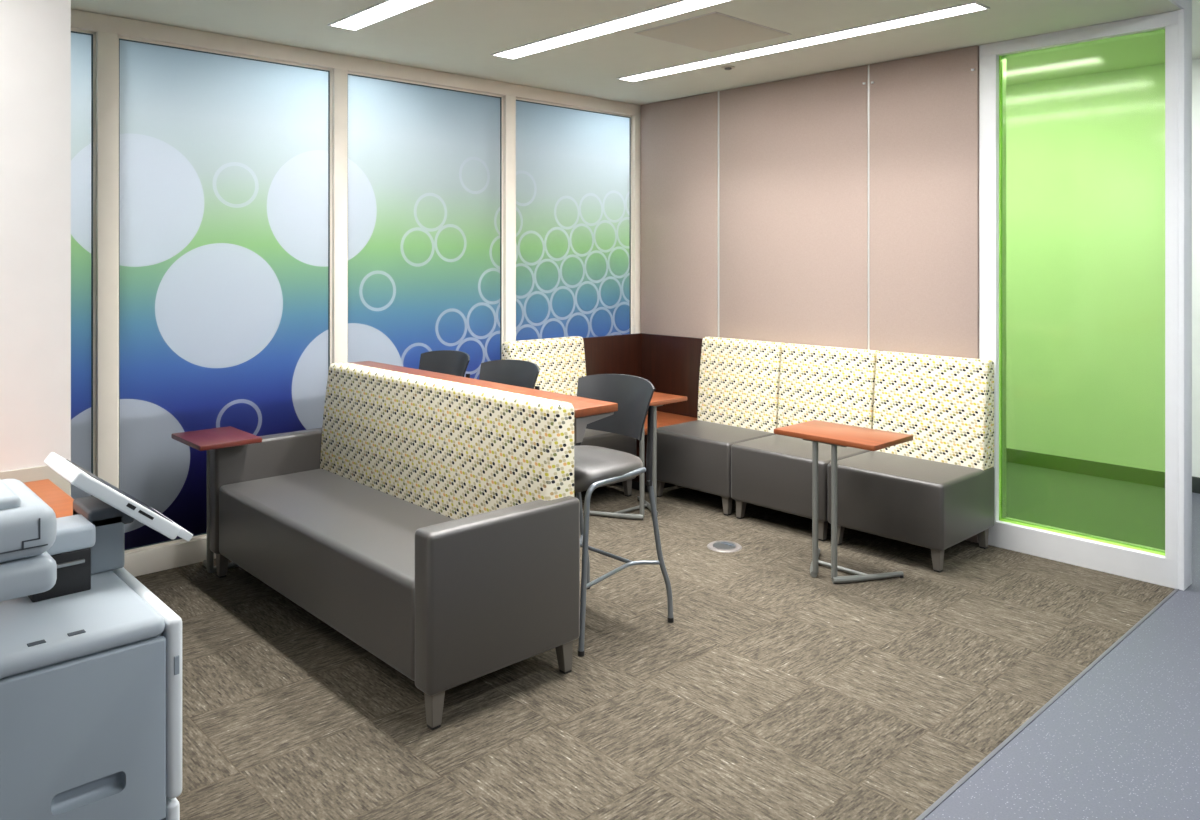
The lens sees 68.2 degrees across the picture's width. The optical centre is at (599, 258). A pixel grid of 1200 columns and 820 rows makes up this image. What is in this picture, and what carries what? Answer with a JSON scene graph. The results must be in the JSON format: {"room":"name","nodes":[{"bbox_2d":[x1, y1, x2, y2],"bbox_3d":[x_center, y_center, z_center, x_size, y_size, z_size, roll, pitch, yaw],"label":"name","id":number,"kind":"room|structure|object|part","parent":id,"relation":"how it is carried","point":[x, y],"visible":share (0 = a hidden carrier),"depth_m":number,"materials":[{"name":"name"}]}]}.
{"room":"office lounge","nodes":[
{"label":"office lounge","id":0,"kind":"room"},
{"bbox_2d":[0,0,70,471],"bbox_3d":[-3.165,0.194,1.190,4.280,2.740,0.140,0,0,-43],"label":"wall","id":1,"kind":"structure","parent":0,"point":[35,35],"depth_m":2.54,"materials":[{"name":"white paint"}]},
{"bbox_2d":[0,466,70,496],"bbox_3d":[-3.115,0.930,1.136,4.279,0.667,0.008,0,0,-43],"label":"trim","id":2,"kind":"structure","parent":1,"relation":"attached to","point":[41,472],"depth_m":2.54,"materials":[{"name":"beige paint"}]},
{"bbox_2d":[71,0,1180,104],"bbox_3d":[-1.569,-1.306,2.668,8.630,0.260,3.680,0,0,-43],"label":"ceiling","id":3,"kind":"structure","parent":0,"point":[460,37],"depth_m":4.52,"materials":[{"name":"paint"}]},
{"bbox_2d":[327,0,434,30],"bbox_3d":[-0.492,-1.173,3.623,0.156,0.006,2.399,0,0,-43],"label":"recessed light","id":4,"kind":"object","parent":3,"relation":"in","point":[386,9],"visible":1,"depth_m":4.23,"materials":[{"name":"white plastic"}]},
{"bbox_2d":[491,0,732,59],"bbox_3d":[0.239,-1.173,4.282,0.164,0.006,2.364,0,0,-43],"label":"recessed light","id":5,"kind":"object","parent":3,"relation":"in","point":[679,7],"visible":1,"depth_m":4.47,"materials":[{"name":"white plastic"}]},
{"bbox_2d":[634,12,790,51],"bbox_3d":[0.590,-1.174,4.624,0.620,0.005,0.544,0,0,-43],"label":"access panel","id":6,"kind":"object","parent":3,"relation":"attached to","point":[714,31],"visible":1,"depth_m":4.58,"materials":[{"name":"paint"}]},
{"bbox_2d":[721,66,734,69],"bbox_3d":[0.785,-1.168,5.429,0.084,0.016,0.084,0,0,-43],"label":"sprinkler cover","id":7,"kind":"object","parent":3,"relation":"attached to","point":[722,67],"visible":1,"depth_m":5.41,"materials":[{"name":"metal"}]},
{"bbox_2d":[617,1,989,81],"bbox_3d":[0.968,-1.173,4.957,0.151,0.006,2.354,0,0,-43],"label":"recessed light","id":8,"kind":"object","parent":3,"relation":"in","point":[971,7],"visible":1,"depth_m":4.73,"materials":[{"name":"white plastic"}]},
{"bbox_2d":[1168,0,1183,8],"bbox_3d":[-0.358,-1.257,1.273,8.496,0.159,0.012,0,0,-43],"label":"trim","id":9,"kind":"structure","parent":3,"relation":"attached to","point":[1179,3],"depth_m":4.12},
{"bbox_2d":[135,462,1199,819],"bbox_3d":[0.703,1.614,1.752,10.700,0.100,8.120,0,0,-43],"label":"floor","id":10,"kind":"structure","parent":0,"point":[774,690],"depth_m":3.19,"materials":[{"name":"carpet"}]},
{"bbox_2d":[24,479,73,517],"bbox_3d":[-2.574,1.099,1.247,3.222,0.930,0.565,0,0,-43],"label":"countertop","id":11,"kind":"structure","parent":10,"relation":"on","point":[61,503],"depth_m":2.36,"materials":[{"name":"orange laminate"}]},
{"bbox_2d":[0,452,192,819],"bbox_3d":[-1.280,0.981,1.708,0.941,1.106,0.514,0,0,-43],"label":"printer","id":12,"kind":"object","parent":10,"relation":"on","point":[91,658],"visible":1,"depth_m":1.70,"materials":[{"name":"white plastic"}]},
{"bbox_3d":[-1.359,0.510,1.569,0.636,0.096,0.332,0,0,-43],"label":"scanner lid","id":13,"kind":"part","parent":12,"relation":"part of","materials":[{"name":"white plastic"}]},
{"bbox_3d":[-1.156,0.586,2.061,0.095,0.045,0.150,0,0,-43],"label":"panel arm","id":14,"kind":"part","parent":12,"relation":"part of"},
{"bbox_3d":[-1.105,0.545,2.030,0.244,0.194,0.265,0,0,-43],"label":"control panel","id":15,"kind":"part","parent":12,"relation":"part of","materials":[{"name":"white plastic"}]},
{"bbox_3d":[-1.020,0.898,1.952,0.030,0.361,0.512,0,0,-43],"label":"door","id":16,"kind":"part","parent":12,"relation":"part of","materials":[{"name":"white plastic"}]},
{"bbox_3d":[-1.022,1.300,1.951,0.025,0.428,0.510,0,0,-43],"label":"drawer","id":17,"kind":"part","parent":12,"relation":"part of","materials":[{"name":"white plastic"}]},
{"bbox_2d":[171,426,261,572],"bbox_3d":[-1.862,1.212,4.358,0.350,0.697,0.430,0,0,-43],"label":"table","id":18,"kind":"object","parent":10,"relation":"on","point":[222,437],"visible":0.91,"depth_m":4.33,"materials":[{"name":"brown wood"}]},
{"bbox_3d":[-1.938,1.216,4.403,0.033,0.655,0.032,0,0,-43],"label":"post","id":19,"kind":"part","parent":18,"relation":"part of","materials":[{"name":"silver metal"}]},
{"bbox_2d":[71,9,640,576],"bbox_3d":[-1.455,0.194,5.197,4.750,2.739,0.100,0,0,-43],"label":"window","id":20,"kind":"structure","parent":10,"relation":"on","point":[250,219],"depth_m":4.92,"materials":[{"name":"multicoloured glass"}]},
{"bbox_3d":[-2.785,0.177,3.946,0.958,2.537,0.007,0,0,-43],"label":"pane","id":21,"kind":"part","parent":20,"relation":"part of","materials":[{"name":"glass"}]},
{"bbox_3d":[-1.960,0.177,4.716,1.124,2.537,0.007,0,0,-43],"label":"pane","id":22,"kind":"part","parent":20,"relation":"part of","materials":[{"name":"glass"}]},
{"bbox_3d":[-1.072,0.177,5.546,1.138,2.537,0.007,0,0,-43],"label":"pane","id":23,"kind":"part","parent":20,"relation":"part of","materials":[{"name":"multicoloured glass"}]},
{"bbox_3d":[-0.179,0.177,6.381,1.136,2.537,0.007,0,0,-43],"label":"pane","id":24,"kind":"part","parent":20,"relation":"part of","materials":[{"name":"multicoloured glass"}]},
{"bbox_2d":[210,362,579,729],"bbox_3d":[-0.991,1.058,3.861,0.687,1.012,2.006,0,0,-43],"label":"sofa","id":25,"kind":"object","parent":10,"relation":"on","point":[432,524],"visible":0.98,"depth_m":3.49,"materials":[{"name":"grey leather"}]},
{"bbox_3d":[-1.854,1.495,4.358,0.054,0.122,0.054,0,0,-43],"label":"leg","id":26,"kind":"part","parent":25,"relation":"part of","materials":[{"name":"grey metal"}]},
{"bbox_3d":[-1.648,1.172,4.551,0.670,0.536,0.100,0,0,-43],"label":"armrest","id":27,"kind":"part","parent":25,"relation":"part of","materials":[{"name":"grey leather"}]},
{"bbox_3d":[-1.011,1.266,3.846,0.625,0.340,1.805,0,0,-43],"label":"seat","id":28,"kind":"part","parent":25,"relation":"part of","materials":[{"name":"grey leather"}]},
{"bbox_3d":[-0.554,1.495,2.967,0.054,0.122,0.054,0,0,-43],"label":"leg","id":29,"kind":"part","parent":25,"relation":"part of","materials":[{"name":"grey metal"}]},
{"bbox_3d":[-0.784,0.828,4.024,0.160,0.552,1.860,0,0,-43],"label":"backrest","id":30,"kind":"part","parent":25,"relation":"part of","materials":[{"name":"fabric"}]},
{"bbox_3d":[-0.349,1.172,3.160,0.670,0.536,0.105,0,0,-43],"label":"armrest","id":31,"kind":"part","parent":25,"relation":"part of","materials":[{"name":"grey leather"}]},
{"bbox_3d":[-0.139,1.495,3.355,0.054,0.122,0.054,0,0,-43],"label":"leg","id":32,"kind":"part","parent":25,"relation":"part of","materials":[{"name":"grey metal"}]},
{"bbox_2d":[419,350,469,377],"bbox_3d":[-1.006,1.046,4.898,0.524,1.036,0.559,0,0,-43],"label":"bar stool","id":33,"kind":"object","parent":10,"relation":"on","point":[451,362],"visible":0.16,"depth_m":5.10,"materials":[{"name":"black plastic"}]},
{"bbox_2d":[350,361,617,442],"bbox_3d":[-0.704,1.073,4.233,0.228,0.982,2.035,0,0,-43],"label":"table","id":34,"kind":"object","parent":10,"relation":"on","point":[586,410],"visible":0.12,"depth_m":3.77,"materials":[{"name":"brown wood"}]},
{"bbox_2d":[479,359,539,389],"bbox_3d":[-0.591,1.046,4.424,0.524,1.036,0.559,0,0,-43],"label":"bar stool","id":35,"kind":"object","parent":10,"relation":"on","point":[521,373],"visible":0.1,"depth_m":4.62,"materials":[{"name":"black plastic"}]},
{"bbox_2d":[502,336,635,496],"bbox_3d":[-0.205,1.055,5.842,0.662,1.018,0.620,0,0,-43],"label":"bench","id":36,"kind":"object","parent":10,"relation":"on","point":[560,361],"visible":0.37,"depth_m":5.96,"materials":[{"name":"fabric"}]},
{"bbox_3d":[-0.364,0.837,6.013,0.656,0.583,0.146,0,0,-43],"label":"backrest","id":37,"kind":"part","parent":36,"relation":"part of","materials":[{"name":"fabric"}]},
{"bbox_3d":[-0.205,1.284,5.842,0.662,0.335,0.620,0,0,-43],"label":"seat","id":38,"kind":"part","parent":36,"relation":"part of","materials":[{"name":"grey leather"}]},
{"bbox_3d":[0.177,1.501,5.844,0.052,0.110,0.052,0,0,-43],"label":"leg","id":39,"kind":"part","parent":36,"relation":"part of","materials":[{"name":"grey metal"}]},
{"bbox_2d":[574,374,673,656],"bbox_3d":[-0.059,1.046,3.840,0.524,1.036,0.559,0,0,-43],"label":"bar stool","id":40,"kind":"object","parent":10,"relation":"on","point":[594,466],"visible":0.74,"depth_m":3.80,"materials":[{"name":"silver metal"}]},
{"bbox_3d":[-0.085,1.244,4.158,0.025,0.615,0.128,0,0,32],"label":"leg","id":41,"kind":"part","parent":40,"relation":"part of","materials":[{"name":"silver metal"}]},
{"bbox_3d":[-0.076,0.899,3.824,0.450,0.107,0.480,0,0,-43],"label":"seat","id":42,"kind":"part","parent":40,"relation":"part of","materials":[{"name":"grey leather"}]},
{"bbox_3d":[0.052,1.218,3.624,0.026,0.668,0.387,0,0,44],"label":"leg","id":43,"kind":"part","parent":40,"relation":"part of","materials":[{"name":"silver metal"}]},
{"bbox_3d":[0.080,0.658,3.969,0.146,0.261,0.480,0,0,-43],"label":"backrest","id":44,"kind":"part","parent":40,"relation":"part of","materials":[{"name":"grey plastic"}]},
{"bbox_3d":[0.257,1.244,3.792,0.128,0.615,0.025,0,0,-28],"label":"leg","id":45,"kind":"part","parent":40,"relation":"part of","materials":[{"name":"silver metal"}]},
{"bbox_2d":[583,392,686,519],"bbox_3d":[0.192,1.214,5.470,0.630,0.700,0.370,0,0,-43],"label":"side table","id":46,"kind":"object","parent":10,"relation":"on","point":[658,399],"visible":0.62,"depth_m":5.37,"materials":[{"name":"brown wood"}]},
{"bbox_3d":[0.252,1.217,5.307,0.026,0.641,0.033,0,0,-43],"label":"post","id":47,"kind":"part","parent":46,"relation":"part of","materials":[{"name":"silver metal"}]},
{"bbox_3d":[0.329,1.217,5.379,0.026,0.641,0.033,0,0,-43],"label":"post","id":48,"kind":"part","parent":46,"relation":"part of","materials":[{"name":"silver metal"}]},
{"bbox_2d":[583,333,702,491],"bbox_3d":[0.300,1.065,6.275,0.668,0.998,0.679,0,0,-43],"label":"table","id":49,"kind":"object","parent":10,"relation":"on","point":[671,364],"visible":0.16,"depth_m":6.46,"materials":[{"name":"brown wood"}]},
{"bbox_3d":[0.077,1.065,6.514,0.668,0.998,0.025,0,0,-43],"label":"panel","id":50,"kind":"part","parent":49,"relation":"part of","materials":[{"name":"brown wood"}]},
{"bbox_3d":[0.544,1.065,6.485,0.026,0.998,0.652,0,0,-43],"label":"panel","id":51,"kind":"part","parent":49,"relation":"part of","materials":[{"name":"brown wood"}]},
{"bbox_2d":[657,337,785,515],"bbox_3d":[0.777,1.055,5.800,0.620,1.018,0.662,0,0,-43],"label":"bench","id":52,"kind":"object","parent":10,"relation":"on","point":[738,393],"visible":0.7,"depth_m":5.77,"materials":[{"name":"fabric"}]},
{"bbox_3d":[0.397,1.501,5.828,0.052,0.110,0.052,0,0,-43],"label":"leg","id":53,"kind":"part","parent":52,"relation":"part of","materials":[{"name":"grey metal"}]},
{"bbox_3d":[0.777,1.284,5.800,0.620,0.335,0.662,0,0,-43],"label":"seat","id":54,"kind":"part","parent":52,"relation":"part of","materials":[{"name":"grey leather"}]},
{"bbox_3d":[0.779,1.501,5.419,0.052,0.110,0.052,0,0,-43],"label":"leg","id":55,"kind":"part","parent":52,"relation":"part of","materials":[{"name":"grey metal"}]},
{"bbox_3d":[0.947,0.837,5.960,0.146,0.583,0.656,0,0,-43],"label":"backrest","id":56,"kind":"part","parent":52,"relation":"part of","materials":[{"name":"fabric"}]},
{"bbox_2d":[707,541,741,552],"bbox_3d":[0.675,1.557,4.806,0.187,0.013,0.187,0,0,-43],"label":"floor outlet","id":57,"kind":"object","parent":10,"relation":"on","point":[718,546],"visible":1,"depth_m":4.78,"materials":[{"name":"silver metal"}]},
{"bbox_3d":[0.675,1.556,4.806,0.124,0.004,0.124,0,0,-43],"label":"lid","id":58,"kind":"part","parent":57,"relation":"part of","materials":[{"name":"silver metal"}]},
{"bbox_2d":[731,343,879,540],"bbox_3d":[1.234,1.055,5.312,0.620,1.018,0.662,0,0,-43],"label":"bench","id":59,"kind":"object","parent":10,"relation":"on","point":[821,383],"visible":0.67,"depth_m":5.28,"materials":[{"name":"fabric"}]},
{"bbox_3d":[0.853,1.501,5.339,0.052,0.110,0.052,0,0,-43],"label":"leg","id":60,"kind":"part","parent":59,"relation":"part of","materials":[{"name":"grey metal"}]},
{"bbox_3d":[1.234,1.284,5.312,0.620,0.335,0.662,0,0,-43],"label":"seat","id":61,"kind":"part","parent":59,"relation":"part of","materials":[{"name":"grey leather"}]},
{"bbox_3d":[1.236,1.501,4.930,0.052,0.110,0.052,0,0,-43],"label":"leg","id":62,"kind":"part","parent":59,"relation":"part of","materials":[{"name":"grey metal"}]},
{"bbox_3d":[1.404,0.837,5.471,0.146,0.583,0.656,0,0,-43],"label":"backrest","id":63,"kind":"part","parent":59,"relation":"part of","materials":[{"name":"fabric"}]},
{"bbox_2d":[774,420,912,583],"bbox_3d":[1.209,1.214,4.421,0.370,0.700,0.565,0,0,-43],"label":"side table","id":64,"kind":"object","parent":10,"relation":"on","point":[816,431],"visible":1,"depth_m":4.33,"materials":[{"name":"brown wood"}]},
{"bbox_3d":[1.058,1.217,4.349,0.033,0.641,0.026,0,0,-43],"label":"post","id":65,"kind":"part","parent":64,"relation":"part of","materials":[{"name":"silver metal"}]},
{"bbox_3d":[1.186,0.894,4.397,0.277,0.008,0.240,0,0,-43],"label":"mounting plate","id":66,"kind":"part","parent":64,"relation":"part of","materials":[{"name":"silver metal"}]},
{"bbox_3d":[1.130,1.217,4.272,0.033,0.641,0.026,0,0,-43],"label":"post","id":67,"kind":"part","parent":64,"relation":"part of","materials":[{"name":"silver metal"}]},
{"bbox_2d":[828,351,994,572],"bbox_3d":[1.690,1.055,4.823,0.620,1.018,0.662,0,0,-43],"label":"bench","id":68,"kind":"object","parent":10,"relation":"on","point":[935,490],"visible":0.98,"depth_m":4.76,"materials":[{"name":"grey leather"}]},
{"bbox_3d":[1.310,1.501,4.851,0.052,0.110,0.052,0,0,-43],"label":"leg","id":69,"kind":"part","parent":68,"relation":"part of","materials":[{"name":"grey metal"}]},
{"bbox_3d":[1.690,1.284,4.823,0.620,0.335,0.662,0,0,-43],"label":"seat","id":70,"kind":"part","parent":68,"relation":"part of","materials":[{"name":"grey leather"}]},
{"bbox_3d":[1.861,0.837,4.982,0.146,0.583,0.656,0,0,-43],"label":"backrest","id":71,"kind":"part","parent":68,"relation":"part of","materials":[{"name":"fabric"}]},
{"bbox_3d":[1.692,1.501,4.441,0.052,0.110,0.052,0,0,-43],"label":"leg","id":72,"kind":"part","parent":68,"relation":"part of","materials":[{"name":"grey metal"}]},
{"bbox_3d":[2.067,1.501,4.792,0.052,0.110,0.052,0,0,-43],"label":"leg","id":73,"kind":"part","parent":68,"relation":"part of","materials":[{"name":"grey metal"}]},
{"bbox_2d":[915,589,1178,819],"bbox_3d":[-0.371,1.562,1.290,8.500,0.003,0.014,0,0,-43],"label":"trim","id":74,"kind":"structure","parent":10,"relation":"on","point":[1014,734],"depth_m":3.00,"materials":[{"name":"silver metal"}]},
{"bbox_2d":[979,10,1177,588],"bbox_3d":[2.459,0.194,4.577,0.136,2.739,0.945,0,0,-43],"label":"window","id":75,"kind":"structure","parent":10,"relation":"on","point":[1116,557],"depth_m":4.56,"materials":[{"name":"white metal"}]},
{"bbox_2d":[1178,0,1191,590],"bbox_3d":[2.791,0.114,4.225,0.136,2.900,0.025,0,0,-43],"label":"trim","id":76,"kind":"structure","parent":10,"relation":"on","point":[1184,15],"depth_m":4.19,"materials":[{"name":"white paint"}]},
{"bbox_2d":[1006,59,1199,476],"bbox_3d":[4.575,0.114,5.371,0.100,2.900,8.120,0,0,-43],"label":"wall","id":77,"kind":"structure","parent":0,"point":[1085,154],"depth_m":6.40,"materials":[{"name":"paint"}]},
{"bbox_2d":[1006,448,1199,493],"bbox_3d":[4.531,1.511,5.330,0.020,0.105,8.120,0,0,-43],"label":"baseboard","id":78,"kind":"structure","parent":77,"relation":"attached to","point":[1073,465],"depth_m":6.37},
{"bbox_2d":[1006,0,1199,85],"bbox_3d":[0.703,-1.386,1.752,10.700,0.100,8.120,0,0,-43],"label":"ceiling","id":79,"kind":"structure","parent":0,"point":[1149,50],"depth_m":5.91,"materials":[{"name":"paint"}]},
{"bbox_3d":[1.213,0.194,5.924,0.118,2.740,2.720,0,0,-43],"label":"wall","id":80,"kind":"structure","parent":0,"visible":0},
{"bbox_2d":[641,92,717,337],"bbox_3d":[0.576,0.195,6.495,0.031,2.738,0.753,0,0,-43],"label":"wall panel","id":81,"kind":"object","parent":80,"relation":"attached to","point":[679,137],"visible":0.56,"depth_m":6.46,"materials":[{"name":"beige fabric"}]},
{"bbox_2d":[718,91,719,336],"bbox_3d":[0.841,0.194,6.215,0.027,2.739,0.016,0,0,-43],"label":"trim","id":82,"kind":"structure","parent":80,"relation":"attached to","point":[718,91],"depth_m":6.21,"materials":[{"name":"metal"}]},
{"bbox_2d":[719,65,867,349],"bbox_3d":[1.237,0.195,5.788,0.031,2.738,1.146,0,0,-43],"label":"wall panel","id":83,"kind":"object","parent":80,"relation":"attached to","point":[793,152],"visible":0.56,"depth_m":5.74,"materials":[{"name":"beige fabric"}]},
{"bbox_2d":[868,64,869,349],"bbox_3d":[1.634,0.194,5.366,0.027,2.739,0.012,0,0,-43],"label":"trim","id":84,"kind":"structure","parent":80,"relation":"attached to","point":[869,64],"depth_m":5.35,"materials":[{"name":"metal"}]},
{"bbox_2d":[870,46,978,542],"bbox_3d":[1.862,0.195,5.119,0.031,2.738,0.657,0,0,-43],"label":"wall panel","id":85,"kind":"object","parent":80,"relation":"attached to","point":[924,109],"visible":0.67,"depth_m":5.09,"materials":[{"name":"beige fabric"}]}
]}

